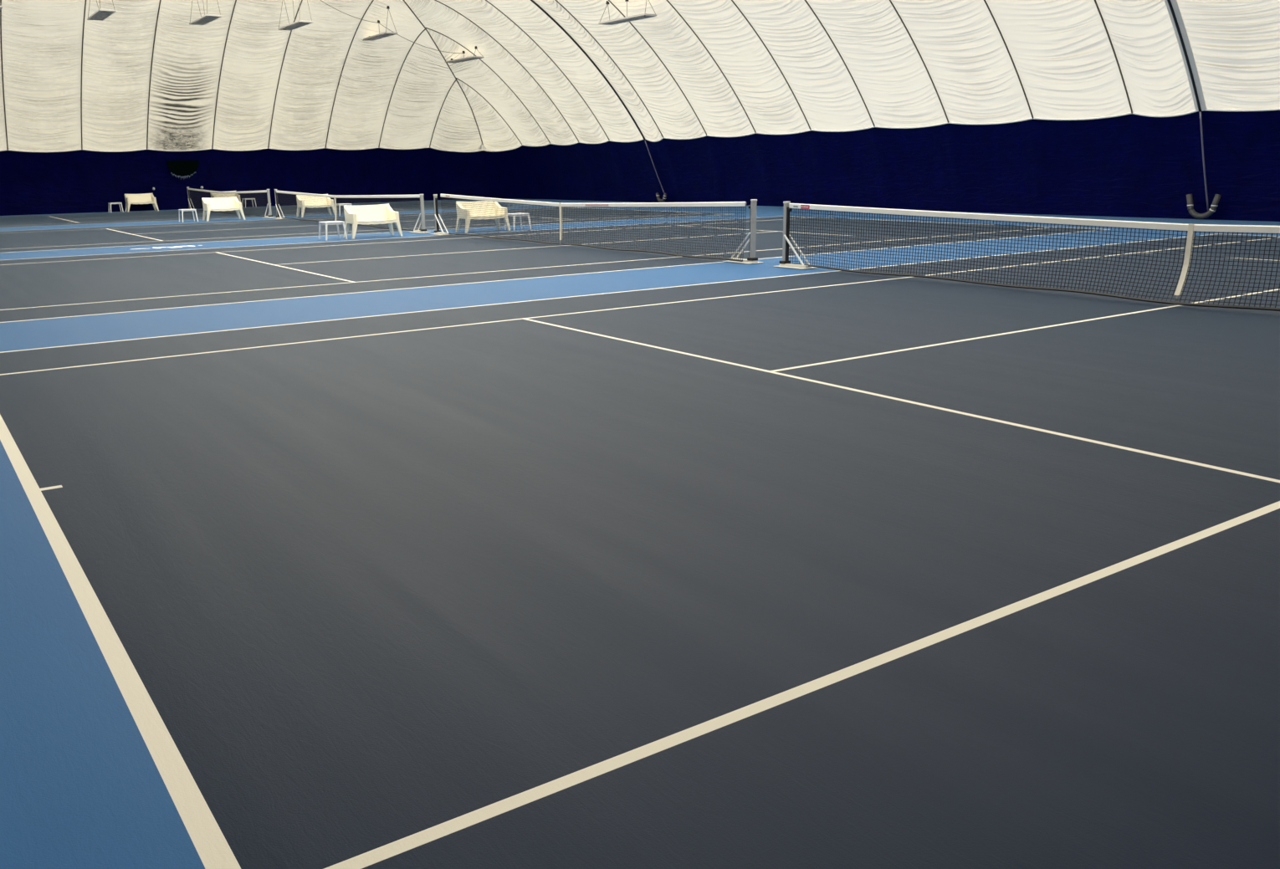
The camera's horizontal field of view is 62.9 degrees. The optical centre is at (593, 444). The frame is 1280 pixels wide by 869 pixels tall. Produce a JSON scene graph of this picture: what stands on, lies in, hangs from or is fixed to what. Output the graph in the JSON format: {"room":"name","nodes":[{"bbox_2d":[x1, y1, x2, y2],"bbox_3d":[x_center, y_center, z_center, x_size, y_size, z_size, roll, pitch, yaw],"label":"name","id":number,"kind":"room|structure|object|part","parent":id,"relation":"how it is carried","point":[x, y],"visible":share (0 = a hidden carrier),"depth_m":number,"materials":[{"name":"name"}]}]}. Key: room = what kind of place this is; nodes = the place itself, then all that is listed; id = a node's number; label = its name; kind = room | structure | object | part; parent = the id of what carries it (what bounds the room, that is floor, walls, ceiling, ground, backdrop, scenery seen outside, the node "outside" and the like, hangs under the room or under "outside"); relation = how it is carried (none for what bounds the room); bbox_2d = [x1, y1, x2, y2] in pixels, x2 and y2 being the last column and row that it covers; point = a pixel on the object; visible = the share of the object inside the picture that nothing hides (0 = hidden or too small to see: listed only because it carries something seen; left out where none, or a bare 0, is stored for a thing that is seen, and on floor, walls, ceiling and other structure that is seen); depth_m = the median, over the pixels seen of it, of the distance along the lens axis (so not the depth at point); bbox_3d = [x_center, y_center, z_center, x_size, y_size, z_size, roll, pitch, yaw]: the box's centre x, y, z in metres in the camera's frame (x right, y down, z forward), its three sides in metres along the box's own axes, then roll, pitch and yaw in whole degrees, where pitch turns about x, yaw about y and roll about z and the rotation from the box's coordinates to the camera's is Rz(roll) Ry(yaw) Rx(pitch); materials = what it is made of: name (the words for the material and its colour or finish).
{"room":"sports hall","nodes":[
{"label":"sports hall","id":0,"kind":"room"},
{"bbox_2d":[0,148,490,215],"bbox_3d":[-19.192,-12.535,49.458,32.028,2.790,1.740,-11,18,-32],"label":"wall","id":1,"kind":"structure","parent":0,"point":[75,181],"depth_m":50.70,"materials":[{"name":"blue fabric"}]},
{"bbox_2d":[166,160,198,179],"bbox_3d":[-19.448,-12.971,49.495,1.460,0.898,0.316,-11,18,-32],"label":"air vent","id":2,"kind":"object","parent":1,"relation":"in","point":[182,169],"visible":1,"depth_m":49.47,"materials":[{"name":"black metal"}]},
{"bbox_2d":[0,199,1279,868],"bbox_3d":[-4.196,-5.663,28.050,35.000,0.002,56.600,-11,18,-32],"label":"floor","id":3,"kind":"structure","parent":0,"point":[377,549],"depth_m":4.71,"materials":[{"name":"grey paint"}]},
{"bbox_2d":[107,202,123,212],"bbox_3d":[-21.932,-10.866,47.950,0.554,0.439,0.530,-11,18,-32],"label":"side table","id":4,"kind":"object","parent":3,"relation":"on","point":[109,203],"visible":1,"depth_m":47.83,"materials":[{"name":"white plastic"}]},
{"bbox_2d":[124,193,158,212],"bbox_3d":[-21.004,-11.229,48.496,1.367,0.827,0.671,-11,18,-32],"label":"garden bench","id":5,"kind":"object","parent":3,"relation":"on","point":[144,198],"visible":1,"depth_m":48.55,"materials":[{"name":"beige plastic"}]},
{"bbox_3d":[-21.474,-11.303,48.138,0.100,0.450,0.633,-11,18,-32],"label":"armrest","id":6,"kind":"part","parent":5,"relation":"part of","materials":[{"name":"beige plastic"}]},
{"bbox_3d":[-21.141,-11.447,48.645,1.240,0.479,0.189,-11,18,-32],"label":"backrest","id":7,"kind":"part","parent":5,"relation":"part of","materials":[{"name":"beige plastic"}]},
{"bbox_3d":[-20.970,-11.190,48.454,1.124,0.106,0.544,-11,18,-32],"label":"seat","id":8,"kind":"part","parent":5,"relation":"part of","materials":[{"name":"beige plastic"}]},
{"bbox_3d":[-20.526,-11.482,48.744,0.100,0.450,0.633,-11,18,-32],"label":"armrest","id":9,"kind":"part","parent":5,"relation":"part of","materials":[{"name":"beige plastic"}]},
{"bbox_2d":[178,209,198,222],"bbox_3d":[-14.478,-8.167,37.307,0.554,0.439,0.530,-11,18,-32],"label":"side table","id":10,"kind":"object","parent":3,"relation":"on","point":[181,210],"visible":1,"depth_m":37.16,"materials":[{"name":"white plastic"}]},
{"bbox_2d":[186,186,194,209],"bbox_3d":[-18.870,-11.503,48.912,0.340,1.049,0.680,-11,18,-32],"label":"net post","id":11,"kind":"object","parent":3,"relation":"on","point":[187,187],"visible":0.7,"depth_m":49.02,"materials":[{"name":"silver metal"}]},
{"bbox_2d":[201,196,245,221],"bbox_3d":[-13.466,-8.555,37.942,1.367,0.827,0.671,-11,18,-32],"label":"garden bench","id":12,"kind":"object","parent":3,"relation":"on","point":[232,203],"visible":1,"depth_m":38.00,"materials":[{"name":"beige plastic"}]},
{"bbox_3d":[-14.089,-8.293,37.869,0.171,0.380,0.133,-11,18,-32],"label":"leg","id":13,"kind":"part","parent":12,"relation":"part of","materials":[{"name":"beige plastic"}]},
{"bbox_3d":[-13.937,-8.629,37.584,0.100,0.450,0.633,-11,18,-32],"label":"armrest","id":14,"kind":"part","parent":12,"relation":"part of","materials":[{"name":"beige plastic"}]},
{"bbox_3d":[-13.806,-8.188,37.456,0.171,0.380,0.114,-11,18,-32],"label":"leg","id":15,"kind":"part","parent":12,"relation":"part of","materials":[{"name":"beige plastic"}]},
{"bbox_3d":[-13.603,-8.773,38.091,1.240,0.479,0.189,-11,18,-32],"label":"backrest","id":16,"kind":"part","parent":12,"relation":"part of","materials":[{"name":"beige plastic"}]},
{"bbox_3d":[-13.432,-8.516,37.900,1.124,0.106,0.544,-11,18,-32],"label":"seat","id":17,"kind":"part","parent":12,"relation":"part of","materials":[{"name":"beige plastic"}]},
{"bbox_3d":[-13.094,-8.481,38.505,0.171,0.380,0.133,-11,18,-32],"label":"leg","id":18,"kind":"part","parent":12,"relation":"part of","materials":[{"name":"beige plastic"}]},
{"bbox_3d":[-12.988,-8.808,38.190,0.100,0.450,0.633,-11,18,-32],"label":"armrest","id":19,"kind":"part","parent":12,"relation":"part of","materials":[{"name":"beige plastic"}]},
{"bbox_3d":[-12.810,-8.376,38.092,0.171,0.380,0.114,-11,18,-32],"label":"leg","id":20,"kind":"part","parent":12,"relation":"part of","materials":[{"name":"beige plastic"}]},
{"bbox_2d":[209,190,240,200],"bbox_3d":[-17.792,-11.836,50.548,1.367,0.827,0.671,-11,18,-32],"label":"garden bench","id":21,"kind":"object","parent":3,"relation":"on","point":[218,194],"visible":0.27,"depth_m":50.62,"materials":[{"name":"beige plastic"}]},
{"bbox_3d":[-17.929,-12.053,50.698,1.240,0.479,0.189,-11,18,-32],"label":"backrest","id":22,"kind":"part","parent":21,"relation":"part of","materials":[{"name":"beige plastic"}]},
{"bbox_2d":[241,198,256,207],"bbox_3d":[-16.873,-11.821,51.183,0.554,0.439,0.530,-11,18,-32],"label":"side table","id":23,"kind":"object","parent":3,"relation":"on","point":[252,199],"visible":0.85,"depth_m":51.05,"materials":[{"name":"white plastic"}]},
{"bbox_2d":[264,189,272,218],"bbox_3d":[-12.236,-9.042,39.220,0.340,1.049,0.680,-11,18,-32],"label":"net post","id":24,"kind":"object","parent":3,"relation":"on","point":[270,215],"visible":1,"depth_m":39.04,"materials":[{"name":"silver metal"}]},
{"bbox_2d":[188,188,269,216],"bbox_3d":[-15.580,-10.249,44.054,0.109,0.997,12.324,-11,18,-32],"label":"net","id":25,"kind":"object","parent":24,"relation":"attached to","point":[249,192],"visible":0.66,"depth_m":42.35,"materials":[{"name":"black fabric"}]},
{"bbox_3d":[-12.103,-8.991,39.027,0.082,1.000,0.066,-11,18,-32],"label":"post","id":26,"kind":"part","parent":24,"relation":"part of","materials":[{"name":"silver metal"}]},
{"bbox_2d":[274,189,287,219],"bbox_3d":[-11.488,-8.775,38.166,0.340,1.049,0.680,-11,18,-32],"label":"net post","id":27,"kind":"object","parent":3,"relation":"on","point":[275,190],"visible":0.96,"depth_m":38.26,"materials":[{"name":"silver metal"}]},
{"bbox_3d":[-11.621,-8.822,38.360,0.082,1.000,0.066,-11,18,-32],"label":"post","id":28,"kind":"part","parent":27,"relation":"part of","materials":[{"name":"silver metal"}]},
{"bbox_2d":[276,190,421,230],"bbox_3d":[-8.139,-7.505,33.240,0.111,0.995,12.504,-11,18,-32],"label":"net","id":29,"kind":"object","parent":27,"relation":"attached to","point":[411,197],"visible":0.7,"depth_m":33.37,"materials":[{"name":"black fabric"}]},
{"bbox_2d":[296,193,335,217],"bbox_3d":[-10.537,-9.053,39.605,1.367,0.827,0.671,-11,18,-32],"label":"garden bench","id":30,"kind":"object","parent":3,"relation":"on","point":[308,197],"visible":0.64,"depth_m":39.64,"materials":[{"name":"beige plastic"}]},
{"bbox_3d":[-11.008,-9.126,39.247,0.100,0.450,0.633,-11,18,-32],"label":"armrest","id":31,"kind":"part","parent":30,"relation":"part of","materials":[{"name":"beige plastic"}]},
{"bbox_3d":[-10.877,-8.686,39.119,0.171,0.380,0.114,-11,18,-32],"label":"leg","id":32,"kind":"part","parent":30,"relation":"part of","materials":[{"name":"beige plastic"}]},
{"bbox_3d":[-10.674,-9.270,39.754,1.240,0.479,0.189,-11,18,-32],"label":"backrest","id":33,"kind":"part","parent":30,"relation":"part of","materials":[{"name":"beige plastic"}]},
{"bbox_3d":[-10.503,-9.014,39.563,1.124,0.106,0.544,-11,18,-32],"label":"seat","id":34,"kind":"part","parent":30,"relation":"part of","materials":[{"name":"beige plastic"}]},
{"bbox_3d":[-10.059,-9.305,39.853,0.100,0.450,0.633,-11,18,-32],"label":"armrest","id":35,"kind":"part","parent":30,"relation":"part of","materials":[{"name":"beige plastic"}]},
{"bbox_2d":[318,220,347,240],"bbox_3d":[-6.577,-5.382,26.312,0.554,0.439,0.530,-11,18,-32],"label":"side table","id":36,"kind":"object","parent":3,"relation":"on","point":[330,222],"visible":1,"depth_m":26.21,"materials":[{"name":"white plastic"}]},
{"bbox_3d":[-6.905,-5.379,26.376,0.076,0.412,0.064,-11,18,-32],"label":"leg","id":37,"kind":"part","parent":36,"relation":"part of","materials":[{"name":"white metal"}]},
{"bbox_3d":[-6.647,-5.284,26.000,0.076,0.412,0.064,-11,18,-32],"label":"leg","id":38,"kind":"part","parent":36,"relation":"part of","materials":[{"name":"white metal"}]},
{"bbox_3d":[-6.507,-5.454,26.631,0.076,0.412,0.064,-11,18,-32],"label":"leg","id":39,"kind":"part","parent":36,"relation":"part of","materials":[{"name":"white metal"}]},
{"bbox_3d":[-6.249,-5.359,26.255,0.076,0.412,0.064,-11,18,-32],"label":"leg","id":40,"kind":"part","parent":36,"relation":"part of","materials":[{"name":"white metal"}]},
{"bbox_2d":[336,203,351,215],"bbox_3d":[-9.629,-9.042,40.255,0.554,0.439,0.530,-11,18,-32],"label":"side table","id":41,"kind":"object","parent":3,"relation":"on","point":[338,203],"visible":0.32,"depth_m":39.99,"materials":[{"name":"white plastic"}]},
{"bbox_2d":[343,203,402,239],"bbox_3d":[-5.702,-5.751,26.883,1.367,0.827,0.671,-11,18,-32],"label":"garden bench","id":42,"kind":"object","parent":3,"relation":"on","point":[381,213],"visible":0.98,"depth_m":26.94,"materials":[{"name":"beige plastic"}]},
{"bbox_3d":[-6.324,-5.489,26.810,0.171,0.380,0.133,-11,18,-32],"label":"leg","id":43,"kind":"part","parent":42,"relation":"part of","materials":[{"name":"beige plastic"}]},
{"bbox_3d":[-6.172,-5.824,26.525,0.100,0.450,0.633,-11,18,-32],"label":"armrest","id":44,"kind":"part","parent":42,"relation":"part of","materials":[{"name":"beige plastic"}]},
{"bbox_3d":[-6.041,-5.384,26.397,0.171,0.380,0.114,-11,18,-32],"label":"leg","id":45,"kind":"part","parent":42,"relation":"part of","materials":[{"name":"beige plastic"}]},
{"bbox_3d":[-5.838,-5.969,27.032,1.240,0.479,0.189,-11,18,-32],"label":"backrest","id":46,"kind":"part","parent":42,"relation":"part of","materials":[{"name":"beige plastic"}]},
{"bbox_3d":[-5.668,-5.712,26.841,1.124,0.106,0.544,-11,18,-32],"label":"seat","id":47,"kind":"part","parent":42,"relation":"part of","materials":[{"name":"beige plastic"}]},
{"bbox_3d":[-5.329,-5.677,27.446,0.171,0.380,0.133,-11,18,-32],"label":"leg","id":48,"kind":"part","parent":42,"relation":"part of","materials":[{"name":"beige plastic"}]},
{"bbox_3d":[-5.223,-6.004,27.131,0.100,0.450,0.633,-11,18,-32],"label":"armrest","id":49,"kind":"part","parent":42,"relation":"part of","materials":[{"name":"beige plastic"}]},
{"bbox_3d":[-5.046,-5.572,27.033,0.171,0.380,0.114,-11,18,-32],"label":"leg","id":50,"kind":"part","parent":42,"relation":"part of","materials":[{"name":"beige plastic"}]},
{"bbox_2d":[409,194,429,233],"bbox_3d":[-4.737,-6.266,28.343,0.340,1.019,0.680,-11,18,-32],"label":"net post","id":51,"kind":"object","parent":3,"relation":"on","point":[422,230],"visible":1,"depth_m":28.17,"materials":[{"name":"silver metal"}]},
{"bbox_3d":[-4.729,-5.798,28.468,0.340,0.050,0.680,-11,18,-32],"label":"plate","id":52,"kind":"part","parent":51,"relation":"part of","materials":[{"name":"grey paint"}]},
{"bbox_3d":[-4.604,-6.214,28.150,0.082,0.970,0.066,-11,18,-32],"label":"post","id":53,"kind":"part","parent":51,"relation":"part of","materials":[{"name":"silver metal"}]},
{"bbox_2d":[430,194,452,235],"bbox_3d":[-4.006,-6.005,27.313,0.340,1.019,0.680,-11,18,-32],"label":"net post","id":54,"kind":"object","parent":3,"relation":"on","point":[437,232],"visible":1,"depth_m":27.42,"materials":[{"name":"silver metal"}]},
{"bbox_3d":[-4.139,-6.051,27.507,0.082,0.970,0.066,-11,18,-32],"label":"post","id":55,"kind":"part","parent":54,"relation":"part of","materials":[{"name":"silver metal"}]},
{"bbox_3d":[-3.997,-5.537,27.438,0.340,0.050,0.680,-11,18,-32],"label":"plate","id":56,"kind":"part","parent":54,"relation":"part of","materials":[{"name":"grey paint"}]},
{"bbox_2d":[440,194,746,261],"bbox_3d":[-0.725,-4.847,22.691,0.101,1.023,11.895,-11,18,-32],"label":"net","id":57,"kind":"object","parent":54,"relation":"attached to","point":[739,204],"visible":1,"depth_m":21.14,"materials":[{"name":"black fabric"}]},
{"bbox_2d":[585,204,608,205],"bbox_3d":[0.062,-4.913,21.467,0.003,0.055,0.850,-11,18,-32],"label":"print","id":58,"kind":"object","parent":57,"relation":"attached to","point":[586,204],"depth_m":21.46,"materials":[{"name":"pink"}]},
{"bbox_2d":[455,200,510,233],"bbox_3d":[-3.031,-6.200,28.381,1.367,0.827,0.671,-11,18,-32],"label":"garden bench","id":59,"kind":"object","parent":3,"relation":"on","point":[484,204],"visible":0.62,"depth_m":28.44,"materials":[{"name":"beige plastic"}]},
{"bbox_3d":[-3.653,-5.937,28.308,0.171,0.380,0.133,-11,18,-32],"label":"leg","id":60,"kind":"part","parent":59,"relation":"part of","materials":[{"name":"beige plastic"}]},
{"bbox_3d":[-3.501,-6.273,28.023,0.100,0.450,0.633,-11,18,-32],"label":"armrest","id":61,"kind":"part","parent":59,"relation":"part of","materials":[{"name":"beige plastic"}]},
{"bbox_3d":[-3.370,-5.833,27.895,0.171,0.380,0.114,-11,18,-32],"label":"leg","id":62,"kind":"part","parent":59,"relation":"part of","materials":[{"name":"beige plastic"}]},
{"bbox_3d":[-3.167,-6.417,28.530,1.240,0.479,0.189,-11,18,-32],"label":"backrest","id":63,"kind":"part","parent":59,"relation":"part of","materials":[{"name":"beige plastic"}]},
{"bbox_3d":[-2.996,-6.160,28.339,1.124,0.106,0.544,-11,18,-32],"label":"seat","id":64,"kind":"part","parent":59,"relation":"part of","materials":[{"name":"beige plastic"}]},
{"bbox_3d":[-2.658,-6.125,28.944,0.171,0.380,0.133,-11,18,-32],"label":"leg","id":65,"kind":"part","parent":59,"relation":"part of","materials":[{"name":"beige plastic"}]},
{"bbox_3d":[-2.552,-6.452,28.629,0.100,0.450,0.633,-11,18,-32],"label":"armrest","id":66,"kind":"part","parent":59,"relation":"part of","materials":[{"name":"beige plastic"}]},
{"bbox_3d":[-2.374,-6.021,28.531,0.171,0.380,0.114,-11,18,-32],"label":"leg","id":67,"kind":"part","parent":59,"relation":"part of","materials":[{"name":"beige plastic"}]},
{"bbox_2d":[504,212,531,230],"bbox_3d":[-2.114,-6.191,29.036,0.554,0.439,0.530,-11,18,-32],"label":"side table","id":68,"kind":"object","parent":3,"relation":"on","point":[511,214],"visible":0.41,"depth_m":28.91,"materials":[{"name":"white plastic"}]},
{"bbox_2d":[655,192,666,202],"bbox_3d":[3.018,-10.992,46.589,0.158,0.436,0.748,-11,18,-32],"label":"loop","id":69,"kind":"object","parent":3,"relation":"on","point":[657,195],"visible":0.98,"depth_m":46.57,"materials":[{"name":"grey plastic"}]},
{"bbox_2d":[722,199,763,264],"bbox_3d":[2.598,-3.696,18.095,0.340,1.069,0.680,-11,18,-32],"label":"net post","id":70,"kind":"object","parent":3,"relation":"on","point":[752,259],"visible":0.96,"depth_m":17.93,"materials":[{"name":"silver metal"}]},
{"bbox_3d":[2.607,-3.203,18.226,0.340,0.050,0.680,-11,18,-32],"label":"plate","id":71,"kind":"part","parent":70,"relation":"part of","materials":[{"name":"grey paint"}]},
{"bbox_3d":[2.731,-3.644,17.901,0.082,1.020,0.066,-11,18,-32],"label":"post","id":72,"kind":"part","parent":70,"relation":"part of","materials":[{"name":"silver metal"}]},
{"bbox_2d":[773,201,815,269],"bbox_3d":[3.301,-3.417,17.038,0.340,1.049,0.680,-11,18,-32],"label":"net post","id":73,"kind":"object","parent":3,"relation":"on","point":[786,236],"visible":0.99,"depth_m":17.15,"materials":[{"name":"silver metal"}]},
{"bbox_3d":[3.168,-3.463,17.232,0.082,1.000,0.066,-11,18,-32],"label":"post","id":74,"kind":"part","parent":73,"relation":"part of","materials":[{"name":"silver metal"}]},
{"bbox_3d":[3.310,-2.934,17.166,0.340,0.050,0.680,-11,18,-32],"label":"plate","id":75,"kind":"part","parent":73,"relation":"part of","materials":[{"name":"grey paint"}]},
{"bbox_2d":[788,203,1279,311],"bbox_3d":[6.696,-2.114,11.953,0.214,1.019,12.846,-11,18,-32],"label":"net","id":76,"kind":"object","parent":73,"relation":"attached to","point":[1182,227],"visible":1,"depth_m":13.28,"materials":[{"name":"black fabric"}]},
{"bbox_2d":[800,204,809,209],"bbox_3d":[3.389,-3.808,16.757,0.003,0.066,0.190,-11,18,-32],"label":"print","id":77,"kind":"object","parent":76,"relation":"attached to","point":[802,207],"depth_m":16.75,"materials":[{"name":"red fabric"}]},
{"bbox_2d":[1186,194,1221,219],"bbox_3d":[16.052,-6.278,27.587,0.158,0.649,0.889,-11,18,-32],"label":"loop","id":78,"kind":"object","parent":3,"relation":"on","point":[1214,205],"visible":1,"depth_m":27.59,"materials":[{"name":"grey plastic"}]},
{"bbox_2d":[0,0,1279,152],"bbox_3d":[-4.344,-12.197,26.326,32.467,8.565,53.975,-11,18,-32],"label":"ceiling","id":79,"kind":"structure","parent":0,"point":[140,77],"depth_m":42.28,"materials":[{"name":"beige fabric"}]},
{"bbox_2d":[87,0,116,20],"bbox_3d":[-18.521,-17.163,39.002,0.560,2.224,2.750,-11,18,-32],"label":"hanging light","id":80,"kind":"object","parent":79,"relation":"hanging from","point":[100,14],"visible":1,"depth_m":39.01,"materials":[{"name":"silver metal"}]},
{"bbox_2d":[189,0,221,25],"bbox_3d":[-15.273,-17.854,40.711,0.560,2.562,2.750,-11,18,-32],"label":"hanging light","id":81,"kind":"object","parent":79,"relation":"hanging from","point":[207,18],"visible":1,"depth_m":40.78,"materials":[{"name":"silver metal"}]},
{"bbox_2d":[277,0,312,30],"bbox_3d":[-12.336,-18.365,42.809,0.560,2.364,2.750,-11,18,-32],"label":"hanging light","id":82,"kind":"object","parent":79,"relation":"hanging from","point":[299,23],"visible":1,"depth_m":42.92,"materials":[{"name":"silver metal"}]},
{"bbox_2d":[363,5,397,40],"bbox_3d":[-9.648,-18.894,46.926,0.560,1.170,2.750,-11,18,-32],"label":"hanging light","id":83,"kind":"object","parent":79,"relation":"hanging from","point":[386,33],"visible":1,"depth_m":46.56,"materials":[{"name":"silver metal"}]},
{"bbox_2d":[320,0,461,53],"bbox_3d":[-12.164,-18.185,43.877,16.096,2.546,1.254,-14,20,-40],"label":"power cable","id":84,"kind":"object","parent":79,"relation":"hanging from","point":[320,0],"visible":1,"depth_m":47.24,"materials":[{"name":"black rubber"}]},
{"bbox_2d":[444,46,483,63],"bbox_3d":[-6.137,-18.398,49.364,0.560,0.531,2.750,-12,18,-35],"label":"hanging light","id":85,"kind":"object","parent":79,"relation":"hanging from","point":[472,58],"visible":1,"depth_m":49.10,"materials":[{"name":"silver metal"}]},
{"bbox_2d":[530,0,666,199],"bbox_3d":[-2.763,-14.945,41.798,13.957,10.421,0.476,-11,18,-32],"label":"cable","id":86,"kind":"object","parent":79,"relation":"hanging from","point":[532,1],"visible":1,"depth_m":43.92,"materials":[{"name":"black rubber"}]},
{"bbox_2d":[598,0,656,25],"bbox_3d":[1.216,-15.908,38.179,0.560,0.817,2.750,-12,18,-35],"label":"hanging light","id":87,"kind":"object","parent":79,"relation":"hanging from","point":[642,16],"visible":1,"depth_m":38.10,"materials":[{"name":"silver metal"}]},
{"bbox_2d":[1164,0,1208,211],"bbox_3d":[10.005,-10.135,22.478,14.768,10.620,0.280,-11,18,-32],"label":"cable","id":88,"kind":"object","parent":79,"relation":"hanging from","point":[1172,6],"visible":0.99,"depth_m":25.88,"materials":[{"name":"black rubber"}]},
{"bbox_2d":[483,110,1279,221],"bbox_3d":[9.238,-9.560,36.321,1.740,2.793,53.548,-11,18,-32],"label":"wall","id":89,"kind":"structure","parent":0,"point":[1128,166],"depth_m":33.49,"materials":[{"name":"blue fabric"}]}
]}

